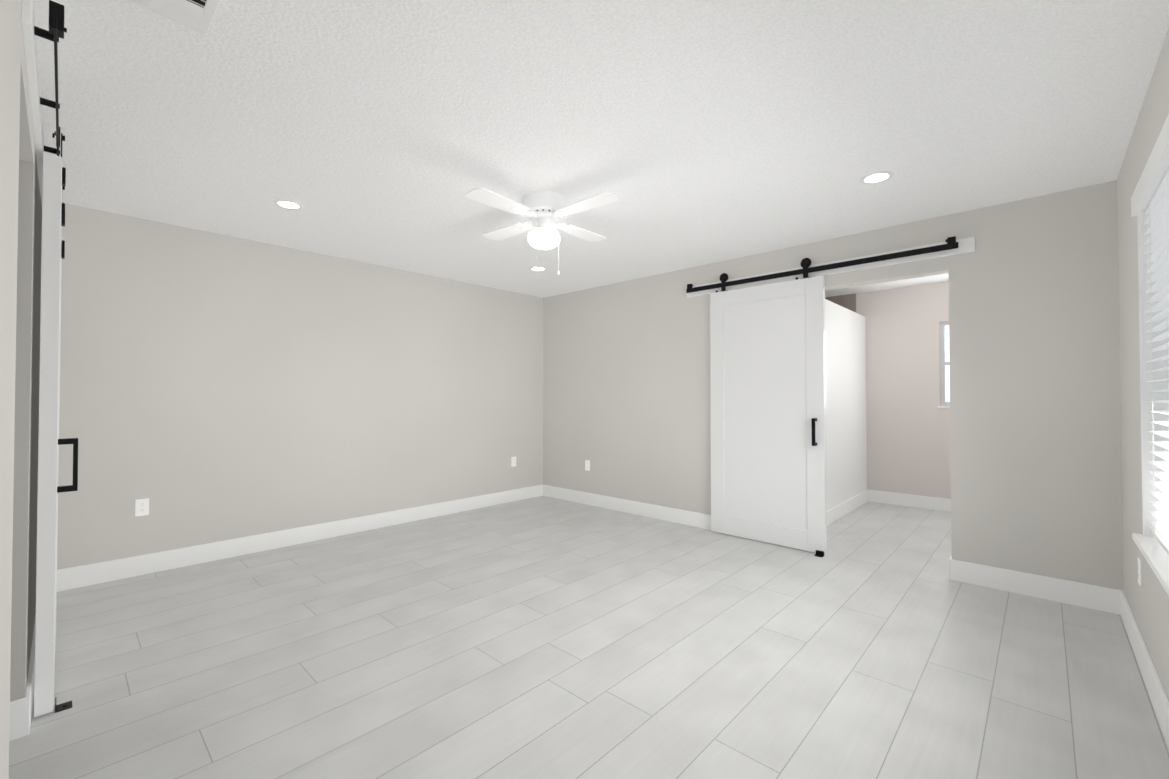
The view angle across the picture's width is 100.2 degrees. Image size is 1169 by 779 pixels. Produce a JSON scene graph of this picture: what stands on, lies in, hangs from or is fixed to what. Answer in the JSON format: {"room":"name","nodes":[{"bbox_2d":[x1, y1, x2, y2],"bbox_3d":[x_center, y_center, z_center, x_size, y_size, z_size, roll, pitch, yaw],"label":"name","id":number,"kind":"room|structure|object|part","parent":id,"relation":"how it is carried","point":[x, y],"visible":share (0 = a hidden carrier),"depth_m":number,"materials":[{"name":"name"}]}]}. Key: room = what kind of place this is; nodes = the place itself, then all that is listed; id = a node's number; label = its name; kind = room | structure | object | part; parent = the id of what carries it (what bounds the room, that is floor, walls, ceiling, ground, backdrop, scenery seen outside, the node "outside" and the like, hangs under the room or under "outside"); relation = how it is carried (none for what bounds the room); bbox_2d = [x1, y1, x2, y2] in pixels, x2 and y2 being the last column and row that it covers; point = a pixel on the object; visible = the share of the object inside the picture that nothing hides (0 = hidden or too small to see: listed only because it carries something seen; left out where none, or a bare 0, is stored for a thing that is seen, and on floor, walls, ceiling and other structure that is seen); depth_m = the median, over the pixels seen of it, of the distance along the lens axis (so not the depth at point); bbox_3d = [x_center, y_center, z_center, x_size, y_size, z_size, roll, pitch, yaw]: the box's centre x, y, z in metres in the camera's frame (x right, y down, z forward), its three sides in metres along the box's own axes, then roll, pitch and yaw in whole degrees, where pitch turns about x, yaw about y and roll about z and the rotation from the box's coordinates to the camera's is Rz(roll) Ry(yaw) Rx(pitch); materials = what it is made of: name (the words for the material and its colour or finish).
{"room":"empty bedroom","nodes":[
{"label":"empty bedroom","id":0,"kind":"room"},
{"bbox_2d":[0,0,41,778],"bbox_3d":[-1.363,0.013,1.082,4.100,2.440,0.120,-1,-1,43],"label":"wall","id":1,"kind":"structure","parent":0,"point":[24,554],"depth_m":1.66,"materials":[{"name":"paint"}]},
{"bbox_2d":[9,696,29,740],"bbox_3d":[-2.051,1.175,1.710,0.013,0.135,0.146,-1,-1,43],"label":"baseboard","id":2,"kind":"structure","parent":1,"relation":"attached to","point":[19,727],"depth_m":1.74,"materials":[{"name":"white"}]},
{"bbox_2d":[25,615,35,725],"bbox_3d":[-2.674,1.185,2.386,1.820,0.135,0.013,-1,-1,43],"label":"baseboard","id":3,"kind":"structure","parent":1,"relation":"attached to","point":[30,683],"depth_m":1.92,"materials":[{"name":"white"}]},
{"bbox_2d":[21,0,77,716],"bbox_3d":[-2.132,0.090,1.971,2.080,2.312,0.126,-1,-1,43],"label":"barn door","id":4,"kind":"structure","parent":1,"relation":"in","point":[53,248],"depth_m":1.87,"materials":[{"name":"white painted wood"},{"name":"black metal"}]},
{"bbox_3d":[-2.148,-0.969,1.969,2.080,0.106,0.079,-1,-1,43],"label":"door rail","id":5,"kind":"part","parent":4,"relation":"part of","materials":[{"name":"black metal"}]},
{"bbox_2d":[57,204,542,569],"bbox_3d":[-1.970,0.063,4.571,0.120,2.440,4.380,-1,-1,43],"label":"wall","id":6,"kind":"structure","parent":0,"point":[215,387],"depth_m":3.88,"materials":[{"name":"paint"}]},
{"bbox_2d":[135,498,148,516],"bbox_3d":[-3.025,0.806,3.342,0.007,0.115,0.070,-1,-1,43],"label":"electrical outlet","id":7,"kind":"object","parent":6,"relation":"attached to","point":[141,507],"visible":1,"depth_m":3.34,"materials":[{"name":"white plastic"}]},
{"bbox_2d":[57,485,542,591],"bbox_3d":[-1.921,1.215,4.509,0.013,0.135,4.140,-1,-1,43],"label":"baseboard","id":8,"kind":"structure","parent":6,"relation":"attached to","point":[94,573],"depth_m":3.84,"materials":[{"name":"white wood"}]},
{"bbox_2d":[511,456,515,466],"bbox_3d":[-0.822,0.840,5.691,0.007,0.115,0.070,-1,-1,43],"label":"electrical outlet","id":9,"kind":"object","parent":6,"relation":"attached to","point":[513,461],"visible":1,"depth_m":5.68,"materials":[{"name":"white plastic"}]},
{"bbox_2d":[9,496,1168,778],"bbox_3d":[0.265,1.290,3.266,5.140,0.050,7.920,-1,-1,43],"label":"floor","id":10,"kind":"structure","parent":0,"point":[541,638],"depth_m":2.22,"materials":[{"name":"grey tile"}]},
{"bbox_2d":[34,0,1168,297],"bbox_3d":[0.265,-1.200,3.302,5.140,0.050,7.920,-1,-1,43],"label":"ceiling","id":11,"kind":"structure","parent":0,"point":[394,132],"depth_m":2.15,"materials":[{"name":"white paint"}]},
{"bbox_2d":[126,0,219,34],"bbox_3d":[-1.267,-1.194,1.435,0.300,0.016,0.300,-1,-1,43],"label":"ceiling vent","id":12,"kind":"object","parent":11,"relation":"in","point":[197,15],"visible":1,"depth_m":1.53,"materials":[{"name":"white metal"}]},
{"bbox_2d":[273,199,303,209],"bbox_3d":[-1.880,-1.174,3.106,0.168,0.007,0.168,-1,-1,43],"label":"recessed light","id":13,"kind":"object","parent":11,"relation":"in","point":[288,204],"visible":1,"depth_m":3.10,"materials":[{"name":"white"}]},
{"bbox_2d":[529,266,546,270],"bbox_3d":[-0.444,-1.151,4.666,0.168,0.007,0.168,-1,-1,43],"label":"recessed light","id":14,"kind":"object","parent":11,"relation":"in","point":[533,268],"visible":0.96,"depth_m":4.65,"materials":[{"name":"white"}]},
{"bbox_2d":[466,188,618,274],"bbox_3d":[-0.250,-0.943,3.013,0.841,0.473,0.841,0,-1,-4],"label":"ceiling fan","id":15,"kind":"object","parent":11,"relation":"hanging from","point":[544,211],"visible":1,"depth_m":2.92,"materials":[{"name":"white"}]},
{"bbox_3d":[-0.250,-0.915,3.013,0.200,0.089,0.200,-1,-1,43],"label":"lamp shade","id":16,"kind":"part","parent":15,"relation":"part of","materials":[{"name":"white glass"}]},
{"bbox_2d":[859,170,893,183],"bbox_3d":[1.627,-1.179,2.723,0.168,0.007,0.168,-1,-1,43],"label":"recessed light","id":17,"kind":"object","parent":11,"relation":"in","point":[876,177],"visible":1,"depth_m":2.72,"materials":[{"name":"white"}]},
{"bbox_2d":[543,180,1122,590],"bbox_3d":[1.289,0.061,4.435,4.820,2.440,0.120,-1,-1,43],"label":"wall","id":18,"kind":"structure","parent":0,"point":[1035,436],"depth_m":3.16,"materials":[{"name":"paint"}]},
{"bbox_2d":[585,460,589,470],"bbox_3d":[0.035,0.857,5.513,0.070,0.115,0.007,-1,-1,43],"label":"electrical outlet","id":19,"kind":"object","parent":18,"relation":"attached to","point":[587,465],"visible":1,"depth_m":5.51,"materials":[{"name":"white plastic"}]},
{"bbox_2d":[543,485,710,529],"bbox_3d":[0.653,1.221,4.924,3.200,0.135,0.013,-1,-1,43],"label":"baseboard","id":20,"kind":"structure","parent":18,"relation":"attached to","point":[690,518],"depth_m":5.05,"materials":[{"name":"white wood"}]},
{"bbox_2d":[686,236,974,556],"bbox_3d":[1.721,0.117,3.860,2.145,2.312,0.126,-1,-1,43],"label":"barn door","id":21,"kind":"structure","parent":18,"relation":"in","point":[768,405],"depth_m":4.02,"materials":[{"name":"white painted wood"},{"name":"black metal"}]},
{"bbox_3d":[1.737,-0.942,3.893,2.145,0.106,0.079,-1,-1,43],"label":"door rail","id":22,"kind":"part","parent":21,"relation":"part of","materials":[{"name":"black metal"}]},
{"bbox_2d":[949,555,951,579],"bbox_3d":[2.481,1.198,3.301,0.013,0.135,0.146,-1,-1,43],"label":"baseboard","id":23,"kind":"structure","parent":18,"relation":"attached to","point":[950,572],"depth_m":3.25,"materials":[{"name":"white"}]},
{"bbox_2d":[951,559,1121,614],"bbox_3d":[2.721,1.193,2.985,0.770,0.135,0.013,-1,-1,43],"label":"baseboard","id":24,"kind":"structure","parent":18,"relation":"attached to","point":[1104,599],"depth_m":2.95,"materials":[{"name":"white"}]},
{"bbox_2d":[825,299,866,510],"bbox_3d":[2.490,0.213,4.924,0.100,2.150,2.240,-1,-1,43],"label":"wall","id":25,"kind":"structure","parent":0,"point":[846,433],"depth_m":5.09,"materials":[{"name":"white paint"}]},
{"bbox_2d":[827,490,867,525],"bbox_3d":[2.531,1.220,4.871,0.013,0.135,2.240,-1,-1,43],"label":"baseboard","id":26,"kind":"structure","parent":25,"relation":"attached to","point":[837,512],"depth_m":5.05,"materials":[{"name":"white wood"}]},
{"bbox_2d":[825,281,950,498],"bbox_3d":[3.432,0.079,5.660,2.670,2.440,0.120,-1,-1,43],"label":"wall","id":27,"kind":"structure","parent":0,"point":[903,399],"depth_m":5.44,"materials":[{"name":"paint"}]},
{"bbox_2d":[868,490,950,511],"bbox_3d":[3.952,1.223,5.065,1.820,0.135,0.013,-1,-1,43],"label":"baseboard","id":28,"kind":"structure","parent":27,"relation":"attached to","point":[925,502],"depth_m":5.39,"materials":[{"name":"white wood"}]},
{"bbox_2d":[940,321,949,405],"bbox_3d":[4.129,-0.280,5.019,0.770,0.900,0.050,-1,-1,43],"label":"window","id":29,"kind":"structure","parent":27,"relation":"in","point":[943,392],"depth_m":5.25,"materials":[{"name":"grey"}]},
{"bbox_2d":[1117,28,1168,700],"bbox_3d":[3.041,0.035,2.634,0.200,2.440,5.070,-1,-1,43],"label":"wall","id":30,"kind":"structure","parent":0,"point":[1129,358],"depth_m":2.28,"materials":[{"name":"paint"}]},
{"bbox_2d":[1138,557,1141,586],"bbox_3d":[2.524,0.830,2.223,0.007,0.115,0.070,-1,-1,43],"label":"electrical outlet","id":31,"kind":"object","parent":30,"relation":"attached to","point":[1139,572],"visible":1,"depth_m":2.21,"materials":[{"name":"white plastic"}]},
{"bbox_2d":[1120,591,1168,749],"bbox_3d":[1.585,1.168,1.221,0.013,0.135,4.140,-1,-1,43],"label":"baseboard","id":32,"kind":"structure","parent":30,"relation":"attached to","point":[1157,695],"depth_m":2.02,"materials":[{"name":"white"}]},
{"bbox_2d":[1131,114,1168,554],"bbox_3d":[1.871,-0.129,1.499,0.090,1.480,1.778,-1,-1,43],"label":"window blinds","id":33,"kind":"object","parent":30,"relation":"attached to","point":[1150,196],"visible":1,"depth_m":1.97,"materials":[{"name":"white plastic"}]},
{"bbox_2d":[1132,533,1168,595],"bbox_3d":[1.892,0.650,1.468,0.163,0.029,1.870,-1,-1,43],"label":"sill","id":34,"kind":"structure","parent":30,"relation":"on","point":[1154,553],"depth_m":1.89,"materials":[{"name":"white"}]},
{"bbox_2d":[1137,214,1168,536],"bbox_3d":[1.903,-0.123,1.470,0.135,1.517,1.810,-1,-1,43],"label":"window","id":35,"kind":"structure","parent":30,"relation":"attached to","point":[1146,457],"depth_m":2.15,"materials":[{"name":"white"}]},
{"label":"outside","id":36,"kind":"structure","parent":0,"visible":0},
{"bbox_2d":[945,326,949,401],"bbox_3d":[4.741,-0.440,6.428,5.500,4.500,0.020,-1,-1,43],"label":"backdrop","id":37,"kind":"structure","parent":36,"point":[947,369],"depth_m":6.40,"materials":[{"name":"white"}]}
]}

